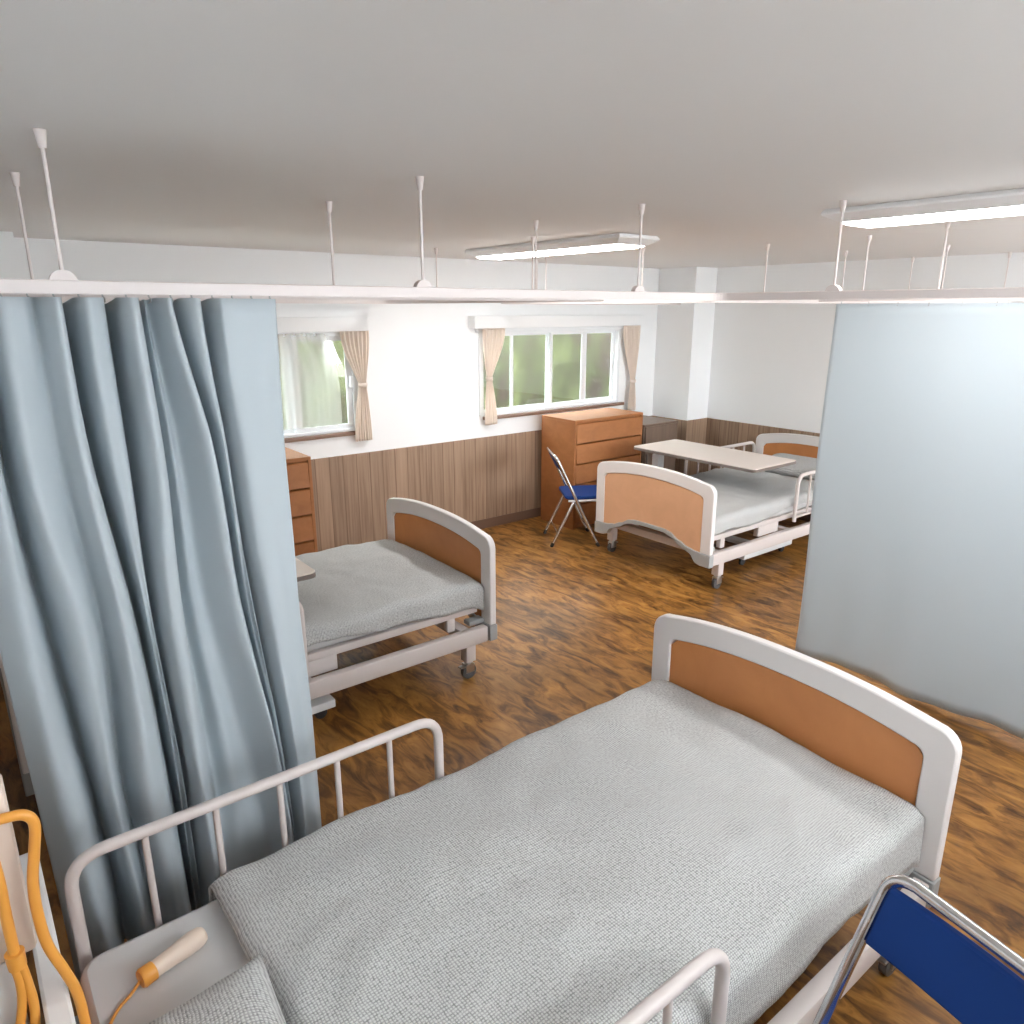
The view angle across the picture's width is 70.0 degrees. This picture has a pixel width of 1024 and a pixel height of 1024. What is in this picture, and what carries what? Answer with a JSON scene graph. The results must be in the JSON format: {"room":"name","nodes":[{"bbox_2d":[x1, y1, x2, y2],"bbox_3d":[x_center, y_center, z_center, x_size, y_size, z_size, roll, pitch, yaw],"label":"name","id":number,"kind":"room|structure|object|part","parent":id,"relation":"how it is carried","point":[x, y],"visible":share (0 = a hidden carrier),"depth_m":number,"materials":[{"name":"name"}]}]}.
{"room":"hospital room","nodes":[
{"label":"hospital room","id":0,"kind":"room"},
{"bbox_2d":[0,231,717,458],"bbox_3d":[-0.730,-0.847,6.024,6.960,2.400,0.600,-12,19,-36],"label":"wall","id":1,"kind":"structure","parent":0,"point":[423,372],"depth_m":6.16,"materials":[{"name":"white paint"}]},
{"bbox_2d":[277,317,367,442],"bbox_3d":[-1.960,-0.914,5.224,2.015,0.914,0.170,-12,19,-36],"label":"window","id":2,"kind":"structure","parent":1,"relation":"in","point":[291,330],"depth_m":5.53,"materials":[{"name":"white plastic"}]},
{"bbox_3d":[-1.934,-0.893,5.330,0.683,0.700,0.018,-12,19,-36],"label":"sash","id":3,"kind":"part","parent":2,"relation":"part of","materials":[{"name":"white"}]},
{"bbox_3d":[-1.943,-0.494,5.364,1.950,0.030,0.056,-12,19,-36],"label":"sill","id":4,"kind":"part","parent":2,"relation":"part of","materials":[{"name":"brown wood"}]},
{"bbox_3d":[-1.462,-0.982,5.652,0.488,0.700,0.018,-12,19,-36],"label":"sash","id":5,"kind":"part","parent":2,"relation":"part of","materials":[{"name":"white"}]},
{"bbox_2d":[339,331,372,441],"bbox_3d":[-1.214,-0.981,5.744,0.245,0.859,0.060,-12,19,-36],"label":"drape","id":6,"kind":"object","parent":2,"relation":"hanging from","point":[355,344],"visible":1,"depth_m":5.74,"materials":[{"name":"white fabric"}]},
{"bbox_2d":[311,430,541,551],"bbox_3d":[-0.697,-0.217,6.456,5.669,0.775,0.012,-12,19,-36],"label":"wall paneling","id":7,"kind":"structure","parent":1,"relation":"attached to","point":[475,479],"depth_m":6.38,"materials":[{"name":"brown wood"}]},
{"bbox_2d":[470,507,540,528],"bbox_3d":[-0.695,0.200,6.570,5.657,0.090,0.018,-12,19,-36],"label":"baseboard","id":8,"kind":"structure","parent":1,"relation":"attached to","point":[531,513],"depth_m":7.05,"materials":[{"name":"brown wood"}]},
{"bbox_2d":[468,315,644,419],"bbox_3d":[0.470,-1.424,7.055,2.135,0.914,0.170,-12,19,-36],"label":"window","id":9,"kind":"structure","parent":1,"relation":"in","point":[549,325],"depth_m":7.00,"materials":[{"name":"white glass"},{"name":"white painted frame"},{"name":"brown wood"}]},
{"bbox_2d":[482,328,504,424],"bbox_3d":[-0.159,-1.208,6.538,0.245,0.849,0.060,-12,19,-36],"label":"drape","id":10,"kind":"object","parent":9,"relation":"hanging from","point":[493,338],"visible":1,"depth_m":6.50,"materials":[{"name":"white fabric"}]},
{"bbox_3d":[-0.139,-1.260,6.649,0.368,0.700,0.018,-12,19,-36],"label":"sash","id":11,"kind":"part","parent":9,"relation":"part of","materials":[{"name":"white"}]},
{"bbox_3d":[0.165,-1.333,6.912,0.463,0.700,0.018,-12,19,-36],"label":"sash","id":12,"kind":"part","parent":9,"relation":"part of","materials":[{"name":"white"}]},
{"bbox_3d":[0.452,-0.997,7.169,1.810,0.030,0.056,-12,19,-36],"label":"sill","id":13,"kind":"part","parent":9,"relation":"part of","materials":[{"name":"brown wood"}]},
{"bbox_3d":[0.541,-1.402,7.161,0.463,0.700,0.018,-12,19,-36],"label":"sash","id":14,"kind":"part","parent":9,"relation":"part of","materials":[{"name":"white"}]},
{"bbox_3d":[0.876,-1.482,7.448,0.448,0.700,0.018,-12,19,-36],"label":"sash","id":15,"kind":"part","parent":9,"relation":"part of","materials":[{"name":"white"}]},
{"bbox_2d":[623,325,640,410],"bbox_3d":[1.230,-1.487,7.587,0.240,0.874,0.060,-12,19,-36],"label":"drape","id":16,"kind":"object","parent":9,"relation":"hanging from","point":[631,334],"visible":0.99,"depth_m":7.56,"materials":[{"name":"white fabric"}]},
{"bbox_2d":[652,416,687,473],"bbox_3d":[1.688,-0.636,7.960,0.012,0.775,0.492,-12,19,-36],"label":"trim","id":17,"kind":"structure","parent":1,"relation":"attached to","point":[682,424],"depth_m":7.78,"materials":[{"name":"brown wood"}]},
{"bbox_2d":[687,418,706,474],"bbox_3d":[1.973,-0.614,7.880,0.335,0.775,0.012,-12,19,-36],"label":"trim","id":18,"kind":"structure","parent":1,"relation":"attached to","point":[696,428],"depth_m":7.84,"materials":[{"name":"brown wood"}]},
{"bbox_2d":[0,0,1023,268],"bbox_3d":[1.032,-1.447,3.518,6.960,0.100,6.320,-12,19,-36],"label":"ceiling","id":19,"kind":"structure","parent":0,"point":[735,124],"depth_m":1.62,"materials":[{"name":"white paint"}]},
{"bbox_2d":[0,172,603,303],"bbox_3d":[-1.430,-1.280,3.787,3.105,0.366,2.380,-12,19,-36],"label":"rail","id":20,"kind":"object","parent":19,"relation":"hanging from","point":[15,176],"visible":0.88,"depth_m":3.07,"materials":[{"name":"white metal"}]},
{"bbox_3d":[-1.520,-0.867,2.281,0.009,0.314,0.010,-12,19,-36],"label":"hanger rod","id":21,"kind":"part","parent":20,"relation":"part of","materials":[{"name":"white metal"}]},
{"bbox_3d":[-0.712,-1.036,2.889,0.009,0.314,0.010,-12,19,-36],"label":"hanger rod","id":22,"kind":"part","parent":20,"relation":"part of","materials":[{"name":"white metal"}]},
{"bbox_3d":[-0.522,-1.643,5.071,0.009,0.314,0.010,-12,19,-36],"label":"hanger rod","id":23,"kind":"part","parent":20,"relation":"part of","materials":[{"name":"white metal"}]},
{"bbox_3d":[0.120,-1.423,4.280,0.009,0.314,0.010,-12,19,-36],"label":"hanger rod","id":24,"kind":"part","parent":20,"relation":"part of","materials":[{"name":"white metal"}]},
{"bbox_3d":[0.113,-1.209,3.511,0.009,0.314,0.010,-12,19,-36],"label":"hanger rod","id":25,"kind":"part","parent":20,"relation":"part of","materials":[{"name":"white metal"}]},
{"bbox_2d":[0,128,1023,300],"bbox_3d":[0.752,-0.531,1.099,3.105,0.366,3.365,-12,19,-36],"label":"rail","id":26,"kind":"object","parent":19,"relation":"hanging from","point":[61,281],"visible":1,"depth_m":2.35,"materials":[{"name":"white metal"}]},
{"bbox_3d":[-1.096,-0.717,1.744,0.009,0.314,0.010,-12,19,-36],"label":"hanger rod","id":27,"kind":"part","parent":26,"relation":"part of","materials":[{"name":"white metal"}]},
{"bbox_2d":[0,293,321,984],"bbox_3d":[-1.005,0.401,2.147,0.794,2.000,0.229,-12,19,-36],"label":"privacy curtain","id":28,"kind":"object","parent":26,"relation":"hanging from","point":[152,650],"visible":0.86,"depth_m":2.04,"materials":[{"name":"blue fabric"}]},
{"bbox_3d":[-0.291,-0.886,2.350,0.009,0.314,0.010,-12,19,-36],"label":"hanger rod","id":29,"kind":"part","parent":26,"relation":"part of","materials":[{"name":"white metal"}]},
{"bbox_3d":[0.517,-1.056,2.959,0.009,0.314,0.010,-12,19,-36],"label":"hanger rod","id":30,"kind":"part","parent":26,"relation":"part of","materials":[{"name":"white metal"}]},
{"bbox_3d":[1.275,-1.027,2.858,0.009,0.314,0.010,-12,19,-36],"label":"hanger rod","id":31,"kind":"part","parent":26,"relation":"part of","materials":[{"name":"white metal"}]},
{"bbox_2d":[465,233,658,259],"bbox_3d":[0.258,-1.686,4.681,0.330,0.063,1.500,-12,19,-36],"label":"ceiling lamp","id":32,"kind":"object","parent":19,"relation":"attached to","point":[616,241],"visible":0.91,"depth_m":4.42,"materials":[{"name":"white plastic"}]},
{"bbox_2d":[477,244,643,259],"bbox_3d":[0.258,-1.661,4.688,0.230,0.012,1.370,-12,19,-36],"label":"diffuser","id":33,"kind":"object","parent":32,"relation":"attached to","point":[581,248],"depth_m":4.54,"materials":[{"name":"white plastic"}]},
{"bbox_2d":[501,244,914,304],"bbox_3d":[1.599,-1.908,6.045,2.675,0.366,2.200,-12,19,-36],"label":"rail","id":34,"kind":"object","parent":19,"relation":"hanging from","point":[606,302],"visible":0.61,"depth_m":5.12,"materials":[{"name":"white metal"}]},
{"bbox_3d":[0.216,-1.994,6.328,0.009,0.314,0.010,-12,19,-36],"label":"hanger rod","id":35,"kind":"part","parent":34,"relation":"part of","materials":[{"name":"white metal"}]},
{"bbox_3d":[0.261,-1.797,5.623,0.009,0.314,0.010,-12,19,-36],"label":"hanger rod","id":36,"kind":"part","parent":34,"relation":"part of","materials":[{"name":"white metal"}]},
{"bbox_3d":[0.869,-1.589,4.874,0.009,0.314,0.010,-12,19,-36],"label":"hanger rod","id":37,"kind":"part","parent":34,"relation":"part of","materials":[{"name":"white metal"}]},
{"bbox_3d":[1.648,-1.555,4.753,0.009,0.314,0.010,-12,19,-36],"label":"hanger rod","id":38,"kind":"part","parent":34,"relation":"part of","materials":[{"name":"white metal"}]},
{"bbox_3d":[2.417,-1.716,5.332,0.009,0.314,0.010,-12,19,-36],"label":"hanger rod","id":39,"kind":"part","parent":34,"relation":"part of","materials":[{"name":"white metal"}]},
{"bbox_3d":[3.239,-1.889,5.952,0.009,0.314,0.010,-12,19,-36],"label":"hanger rod","id":40,"kind":"part","parent":34,"relation":"part of","materials":[{"name":"white metal"}]},
{"bbox_2d":[818,221,1023,302],"bbox_3d":[3.741,-1.174,3.406,2.675,0.366,3.455,-12,19,-36],"label":"rail","id":41,"kind":"object","parent":19,"relation":"hanging from","point":[947,223],"visible":0.68,"depth_m":3.79,"materials":[{"name":"white metal"}]},
{"bbox_3d":[2.039,-1.405,4.216,0.009,0.314,0.010,-12,19,-36],"label":"hanger rod","id":42,"kind":"part","parent":41,"relation":"part of","materials":[{"name":"white metal"}]},
{"bbox_2d":[795,301,1023,738],"bbox_3d":[2.596,0.169,3.033,0.058,2.028,2.904,-12,19,-36],"label":"privacy curtain","id":43,"kind":"object","parent":41,"relation":"hanging from","point":[914,578],"visible":0.99,"depth_m":3.68,"materials":[{"name":"blue fabric"}]},
{"bbox_3d":[2.030,-1.191,3.445,0.009,0.314,0.010,-12,19,-36],"label":"hanger rod","id":44,"kind":"part","parent":41,"relation":"part of","materials":[{"name":"white metal"}]},
{"bbox_3d":[2.853,-1.576,4.829,0.009,0.314,0.010,-12,19,-36],"label":"hanger rod","id":45,"kind":"part","parent":41,"relation":"part of","materials":[{"name":"white metal"}]},
{"bbox_3d":[3.686,-1.751,5.457,0.009,0.314,0.010,-12,19,-36],"label":"hanger rod","id":46,"kind":"part","parent":41,"relation":"part of","materials":[{"name":"white metal"}]},
{"bbox_2d":[821,188,1023,227],"bbox_3d":[1.889,-1.109,2.609,0.330,0.063,1.500,-12,19,-36],"label":"ceiling lamp","id":47,"kind":"object","parent":19,"relation":"attached to","point":[1002,203],"visible":0.91,"depth_m":2.78,"materials":[{"name":"white"}]},
{"bbox_2d":[843,205,1023,227],"bbox_3d":[1.889,-1.084,2.616,0.230,0.012,1.370,-12,19,-36],"label":"diffuser","id":48,"kind":"object","parent":47,"relation":"attached to","point":[984,211],"depth_m":2.81,"materials":[{"name":"white plastic"}]},
{"bbox_2d":[0,516,1023,1023],"bbox_3d":[1.032,0.962,4.189,6.960,0.100,6.320,-12,19,-36],"label":"floor","id":49,"kind":"structure","parent":0,"point":[576,618],"depth_m":3.91,"materials":[{"name":"wood"}]},
{"bbox_2d":[0,498,496,796],"bbox_3d":[-1.327,0.564,3.840,2.250,0.853,1.168,-12,19,-36],"label":"hospital bed","id":50,"kind":"object","parent":49,"relation":"on","point":[444,536],"visible":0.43,"depth_m":4.01,"materials":[{"name":"white plastic"}]},
{"bbox_3d":[-2.194,0.603,3.147,0.040,0.557,1.160,-12,19,-36],"label":"headboard","id":51,"kind":"part","parent":50,"relation":"part of","materials":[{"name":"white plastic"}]},
{"bbox_3d":[-2.194,0.866,3.220,0.050,0.199,1.168,-12,19,-36],"label":"bumper trim","id":52,"kind":"part","parent":50,"relation":"part of","materials":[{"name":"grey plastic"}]},
{"bbox_3d":[-1.385,0.650,3.084,1.075,0.392,0.031,-12,19,-36],"label":"rail","id":53,"kind":"part","parent":50,"relation":"part of","materials":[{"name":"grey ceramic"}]},
{"bbox_2d":[307,622,408,651],"bbox_3d":[-1.320,0.538,3.838,2.122,0.096,0.976,-12,19,-36],"label":"mattress","id":54,"kind":"object","parent":50,"relation":"on","point":[339,640],"visible":0.02,"depth_m":3.58,"materials":[{"name":"white fabric"}]},
{"bbox_2d":[295,539,483,646],"bbox_3d":[-1.189,0.485,3.930,1.792,0.210,1.068,-12,19,-36],"label":"duvet","id":55,"kind":"object","parent":54,"relation":"on","point":[380,585],"visible":0.51,"depth_m":3.93,"materials":[{"name":"white fabric"}]},
{"bbox_3d":[-1.327,0.734,3.887,2.130,0.090,1.152,-12,19,-36],"label":"frame","id":56,"kind":"part","parent":50,"relation":"part of","materials":[{"name":"white metal"}]},
{"bbox_3d":[-0.461,0.280,4.464,0.022,0.481,0.990,-12,19,-36],"label":"board panel","id":57,"kind":"part","parent":50,"relation":"part of","materials":[{"name":"orange wood"}]},
{"bbox_3d":[-0.461,0.240,4.453,0.040,0.557,1.160,-12,19,-36],"label":"footboard","id":58,"kind":"part","parent":50,"relation":"part of","materials":[{"name":"white plastic"}]},
{"bbox_3d":[-0.244,0.758,4.064,0.062,0.142,0.062,-12,19,-36],"label":"leg","id":59,"kind":"part","parent":50,"relation":"part of","materials":[{"name":"white metal"}]},
{"bbox_3d":[-0.461,0.502,4.526,0.050,0.199,1.168,-12,19,-36],"label":"bumper trim","id":60,"kind":"part","parent":50,"relation":"part of","materials":[{"name":"grey plastic"}]},
{"bbox_2d":[285,447,317,555],"bbox_3d":[-1.870,0.141,5.041,0.900,1.025,0.475,-12,19,-36],"label":"dresser","id":61,"kind":"object","parent":49,"relation":"on","point":[299,471],"visible":0.17,"depth_m":5.04,"materials":[{"name":"orange wood"}]},
{"bbox_3d":[-1.861,-0.229,4.925,0.850,0.179,0.445,-12,19,-36],"label":"drawer","id":62,"kind":"part","parent":61,"relation":"part of","materials":[{"name":"orange wood"}]},
{"bbox_3d":[-1.861,-0.047,4.976,0.850,0.179,0.445,-12,19,-36],"label":"drawer","id":63,"kind":"part","parent":61,"relation":"part of","materials":[{"name":"orange wood"}]},
{"bbox_3d":[-1.861,0.135,5.027,0.850,0.179,0.445,-12,19,-36],"label":"drawer","id":64,"kind":"part","parent":61,"relation":"part of","materials":[{"name":"orange wood"}]},
{"bbox_3d":[-1.861,0.316,5.077,0.850,0.179,0.445,-12,19,-36],"label":"drawer","id":65,"kind":"part","parent":61,"relation":"part of","materials":[{"name":"orange wood"}]},
{"bbox_2d":[295,557,335,718],"bbox_3d":[-1.548,0.582,3.876,0.680,0.800,1.285,-12,19,-36],"label":"table","id":66,"kind":"object","parent":49,"relation":"on","point":[319,705],"visible":0.19,"depth_m":3.62,"materials":[{"name":"beige laminate"}]},
{"bbox_2d":[19,613,961,1023],"bbox_3d":[0.090,1.072,2.015,2.250,0.853,1.168,-12,19,-36],"label":"hospital bed","id":67,"kind":"object","parent":49,"relation":"on","point":[851,723],"visible":0.34,"depth_m":2.27,"materials":[{"name":"white plastic"}]},
{"bbox_3d":[-0.776,1.111,1.323,0.040,0.557,1.160,-12,19,-36],"label":"headboard","id":68,"kind":"part","parent":67,"relation":"part of","materials":[{"name":"white plastic"}]},
{"bbox_2d":[81,900,248,1023],"bbox_3d":[0.097,1.046,2.014,2.122,0.096,0.976,-12,19,-36],"label":"mattress","id":69,"kind":"object","parent":67,"relation":"on","point":[108,978],"visible":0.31,"depth_m":1.72,"materials":[{"name":"white fabric"}]},
{"bbox_2d":[109,927,207,1023],"bbox_3d":[-0.822,1.162,1.642,0.104,0.221,0.388,3,16,10],"label":"handset","id":70,"kind":"object","parent":69,"relation":"on","point":[195,939],"visible":1,"depth_m":1.71,"materials":[{"name":"beige plastic"}]},
{"bbox_3d":[-0.846,1.194,1.572,0.043,0.196,0.254,-2,16,-9],"label":"cord","id":71,"kind":"part","parent":70,"relation":"part of","materials":[{"name":"orange rubber"}]},
{"bbox_2d":[147,954,285,1023],"bbox_3d":[-0.529,1.104,1.334,0.326,0.119,0.600,-11,19,-34],"label":"pillow","id":72,"kind":"object","parent":69,"relation":"on","point":[247,995],"visible":1,"depth_m":1.50,"materials":[{"name":"white fabric"}]},
{"bbox_2d":[208,680,924,1023],"bbox_3d":[0.223,1.016,2.107,1.807,0.258,1.068,-12,19,-36],"label":"duvet","id":73,"kind":"object","parent":69,"relation":"on","point":[566,873],"visible":1,"depth_m":1.92,"materials":[{"name":"white fabric"}]},
{"bbox_3d":[-0.652,0.923,2.104,1.075,0.392,0.031,-12,19,-36],"label":"rail","id":74,"kind":"part","parent":67,"relation":"part of","materials":[{"name":"white metal"}]},
{"bbox_3d":[0.033,1.158,1.260,1.075,0.392,0.031,-12,19,-36],"label":"rail","id":75,"kind":"part","parent":67,"relation":"part of","materials":[{"name":"white metal"}]},
{"bbox_3d":[0.957,0.788,2.639,0.022,0.481,0.990,-12,19,-36],"label":"board panel","id":76,"kind":"part","parent":67,"relation":"part of","materials":[{"name":"orange wood"}]},
{"bbox_3d":[0.957,0.748,2.628,0.040,0.557,1.160,-12,19,-36],"label":"footboard","id":77,"kind":"part","parent":67,"relation":"part of","materials":[{"name":"white plastic"}]},
{"bbox_3d":[0.090,1.242,2.063,2.130,0.090,1.152,-12,19,-36],"label":"frame","id":78,"kind":"part","parent":67,"relation":"part of","materials":[{"name":"white metal"}]},
{"bbox_3d":[0.957,1.010,2.701,0.050,0.199,1.168,-12,19,-36],"label":"bumper trim","id":79,"kind":"part","parent":67,"relation":"part of","materials":[{"name":"grey plastic"}]},
{"bbox_2d":[543,447,599,546],"bbox_3d":[0.574,-0.145,6.475,0.534,0.821,0.481,-2,16,-6],"label":"folding chair","id":80,"kind":"object","parent":49,"relation":"on","point":[573,494],"visible":0.88,"depth_m":6.34,"materials":[{"name":"silver metal"}]},
{"bbox_3d":[0.379,-0.440,6.372,0.089,0.119,0.424,-2,16,-6],"label":"backrest","id":81,"kind":"part","parent":80,"relation":"part of","materials":[{"name":"blue plastic"}]},
{"bbox_3d":[0.422,0.043,6.511,0.215,0.412,0.425,-2,16,-6],"label":"frame","id":82,"kind":"part","parent":80,"relation":"part of","materials":[{"name":"silver metal"}]},
{"bbox_3d":[0.635,-0.176,6.474,0.390,0.030,0.406,-2,16,-6],"label":"seat","id":83,"kind":"part","parent":80,"relation":"part of","materials":[{"name":"blue fabric"}]},
{"bbox_3d":[0.650,-0.154,6.481,0.380,0.020,0.442,-2,16,-6],"label":"seat frame","id":84,"kind":"part","parent":80,"relation":"part of","materials":[{"name":"silver metal"}]},
{"bbox_2d":[541,408,642,529],"bbox_3d":[0.783,-0.450,7.160,0.900,1.025,0.475,-12,19,-36],"label":"dresser","id":85,"kind":"object","parent":49,"relation":"on","point":[581,440],"visible":0.72,"depth_m":6.90,"materials":[{"name":"orange wood"}]},
{"bbox_3d":[0.792,-0.092,7.247,0.850,0.179,0.445,-12,19,-36],"label":"drawer","id":86,"kind":"part","parent":85,"relation":"part of","materials":[{"name":"orange wood"}]},
{"bbox_3d":[0.792,-0.274,7.196,0.850,0.179,0.445,-12,19,-36],"label":"drawer","id":87,"kind":"part","parent":85,"relation":"part of","materials":[{"name":"orange wood"}]},
{"bbox_3d":[0.792,-0.456,7.146,0.850,0.179,0.445,-12,19,-36],"label":"drawer","id":88,"kind":"part","parent":85,"relation":"part of","materials":[{"name":"orange wood"}]},
{"bbox_3d":[0.792,-0.637,7.095,0.850,0.179,0.445,-12,19,-36],"label":"drawer","id":89,"kind":"part","parent":85,"relation":"part of","materials":[{"name":"orange wood"}]},
{"bbox_3d":[0.792,-0.819,7.044,0.850,0.179,0.445,-12,19,-36],"label":"drawer","id":90,"kind":"part","parent":85,"relation":"part of","materials":[{"name":"orange wood"}]},
{"bbox_2d":[641,415,678,470],"bbox_3d":[1.356,-0.517,7.644,0.512,0.895,0.512,-12,19,-36],"label":"base cabinet","id":91,"kind":"object","parent":49,"relation":"on","point":[654,429],"visible":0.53,"depth_m":7.38,"materials":[{"name":"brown wood"}]},
{"bbox_2d":[594,433,818,588],"bbox_3d":[1.934,-0.117,6.285,2.250,0.853,1.168,-12,19,-36],"label":"hospital bed","id":92,"kind":"object","parent":49,"relation":"on","point":[678,505],"visible":0.55,"depth_m":5.64,"materials":[{"name":"white plastic"}]},
{"bbox_3d":[0.851,0.166,6.193,0.062,0.142,0.062,-12,19,-36],"label":"leg","id":93,"kind":"part","parent":92,"relation":"part of","materials":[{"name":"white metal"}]},
{"bbox_3d":[1.068,0.185,5.665,0.050,0.199,1.168,-12,19,-36],"label":"bumper trim","id":94,"kind":"part","parent":92,"relation":"part of","materials":[{"name":"grey plastic"}]},
{"bbox_3d":[1.068,-0.078,5.592,0.040,0.557,1.160,-12,19,-36],"label":"footboard","id":95,"kind":"part","parent":92,"relation":"part of","materials":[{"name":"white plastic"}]},
{"bbox_3d":[1.934,0.053,6.332,2.130,0.090,1.152,-12,19,-36],"label":"frame","id":96,"kind":"part","parent":92,"relation":"part of","materials":[{"name":"white metal"}]},
{"bbox_3d":[1.514,0.393,5.376,0.062,0.142,0.062,-12,19,-36],"label":"leg","id":97,"kind":"part","parent":92,"relation":"part of","materials":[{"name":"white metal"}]},
{"bbox_3d":[1.992,-0.433,6.976,1.075,0.392,0.031,-12,19,-36],"label":"rail","id":98,"kind":"part","parent":92,"relation":"part of","materials":[{"name":"white metal"}]},
{"bbox_3d":[2.801,-0.441,6.898,0.040,0.557,1.160,-12,19,-36],"label":"headboard","id":99,"kind":"part","parent":92,"relation":"part of","materials":[{"name":"white plastic"}]},
{"bbox_2d":[764,471,814,517],"bbox_3d":[1.927,-0.140,6.273,2.122,0.096,0.976,-12,19,-36],"label":"mattress","id":100,"kind":"object","parent":92,"relation":"on","point":[802,505],"visible":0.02,"depth_m":6.00,"materials":[{"name":"white fabric"}]},
{"bbox_2d":[689,468,813,534],"bbox_3d":[1.748,-0.135,6.129,1.672,0.203,1.068,-12,19,-36],"label":"duvet","id":101,"kind":"object","parent":100,"relation":"on","point":[744,499],"visible":0.47,"depth_m":5.91,"materials":[{"name":"white fabric"}]},
{"bbox_2d":[765,453,816,479],"bbox_3d":[2.606,-0.418,6.678,0.374,0.160,0.680,-14,21,-40],"label":"pillow","id":102,"kind":"object","parent":100,"relation":"on","point":[803,464],"visible":0.46,"depth_m":6.57,"materials":[{"name":"white fabric"}]},
{"bbox_3d":[2.801,-0.401,6.909,0.022,0.481,0.990,-12,19,-36],"label":"board panel","id":103,"kind":"part","parent":92,"relation":"part of","materials":[{"name":"orange wood"}]},
{"bbox_3d":[2.677,-0.198,6.132,1.075,0.392,0.031,-12,19,-36],"label":"rail","id":104,"kind":"part","parent":92,"relation":"part of","materials":[{"name":"white metal"}]},
{"bbox_2d":[634,439,795,564],"bbox_3d":[1.720,-0.126,6.418,0.680,0.800,1.285,-12,19,-36],"label":"table","id":105,"kind":"object","parent":49,"relation":"on","point":[746,461],"visible":0.55,"depth_m":6.19,"materials":[{"name":"beige laminate"}]},
{"bbox_2d":[812,875,1023,1023],"bbox_3d":[0.733,1.259,1.431,0.534,0.821,0.481,-7,17,-25],"label":"folding chair","id":106,"kind":"object","parent":49,"relation":"on","point":[961,976],"visible":1,"depth_m":1.50,"materials":[{"name":"silver metal"}]},
{"bbox_3d":[0.909,0.936,1.430,0.089,0.119,0.424,-7,17,-25],"label":"backrest","id":107,"kind":"part","parent":106,"relation":"part of","materials":[{"name":"blue plastic"}]},
{"bbox_2d":[707,252,1023,432],"bbox_3d":[3.763,-0.795,5.838,0.120,2.400,6.200,-12,19,-36],"label":"wall","id":108,"kind":"structure","parent":0,"point":[770,361],"depth_m":6.99,"materials":[{"name":"white paint"}]},
{"bbox_2d":[703,418,819,471],"bbox_3d":[3.825,-0.049,5.851,0.012,0.775,5.588,-12,19,-36],"label":"trim","id":109,"kind":"structure","parent":108,"relation":"attached to","point":[719,432],"depth_m":7.62,"materials":[{"name":"brown wood"}]},
{"bbox_2d":[791,514,810,521],"bbox_3d":[3.539,0.344,6.053,0.353,0.090,6.080,-12,19,-36],"label":"baseboard","id":110,"kind":"structure","parent":108,"relation":"attached to","point":[806,517],"depth_m":7.13,"materials":[{"name":"brown wood"}]},
{"label":"outside","id":111,"kind":"structure","parent":0,"visible":0},
{"label":"ground","id":112,"kind":"structure","parent":111,"visible":0},
{"bbox_2d":[278,333,610,428],"bbox_3d":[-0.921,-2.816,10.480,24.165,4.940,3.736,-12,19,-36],"label":"window glass","id":113,"kind":"object","parent":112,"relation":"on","point":[321,363],"visible":0.02,"depth_m":10.57,"materials":[{"name":"clear glass"}]},
{"bbox_3d":[-1.625,0.335,1.779,0.120,2.400,6.200,-12,19,-36],"label":"wall","id":114,"kind":"structure","parent":0,"visible":0},
{"bbox_2d":[0,962,29,1023],"bbox_3d":[-0.943,1.211,1.365,0.150,0.934,0.118,-12,19,-36],"label":"duct","id":115,"kind":"object","parent":114,"relation":"attached to","point":[8,996],"visible":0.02,"depth_m":1.25,"materials":[{"name":"white plastic"}]},
{"bbox_2d":[0,774,90,1023],"bbox_3d":[-0.872,1.054,1.293,0.253,1.235,0.158,-12,19,-36],"label":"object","id":116,"kind":"object","parent":114,"relation":"attached to","point":[21,913],"visible":1,"depth_m":1.21,"materials":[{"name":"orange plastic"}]}
]}

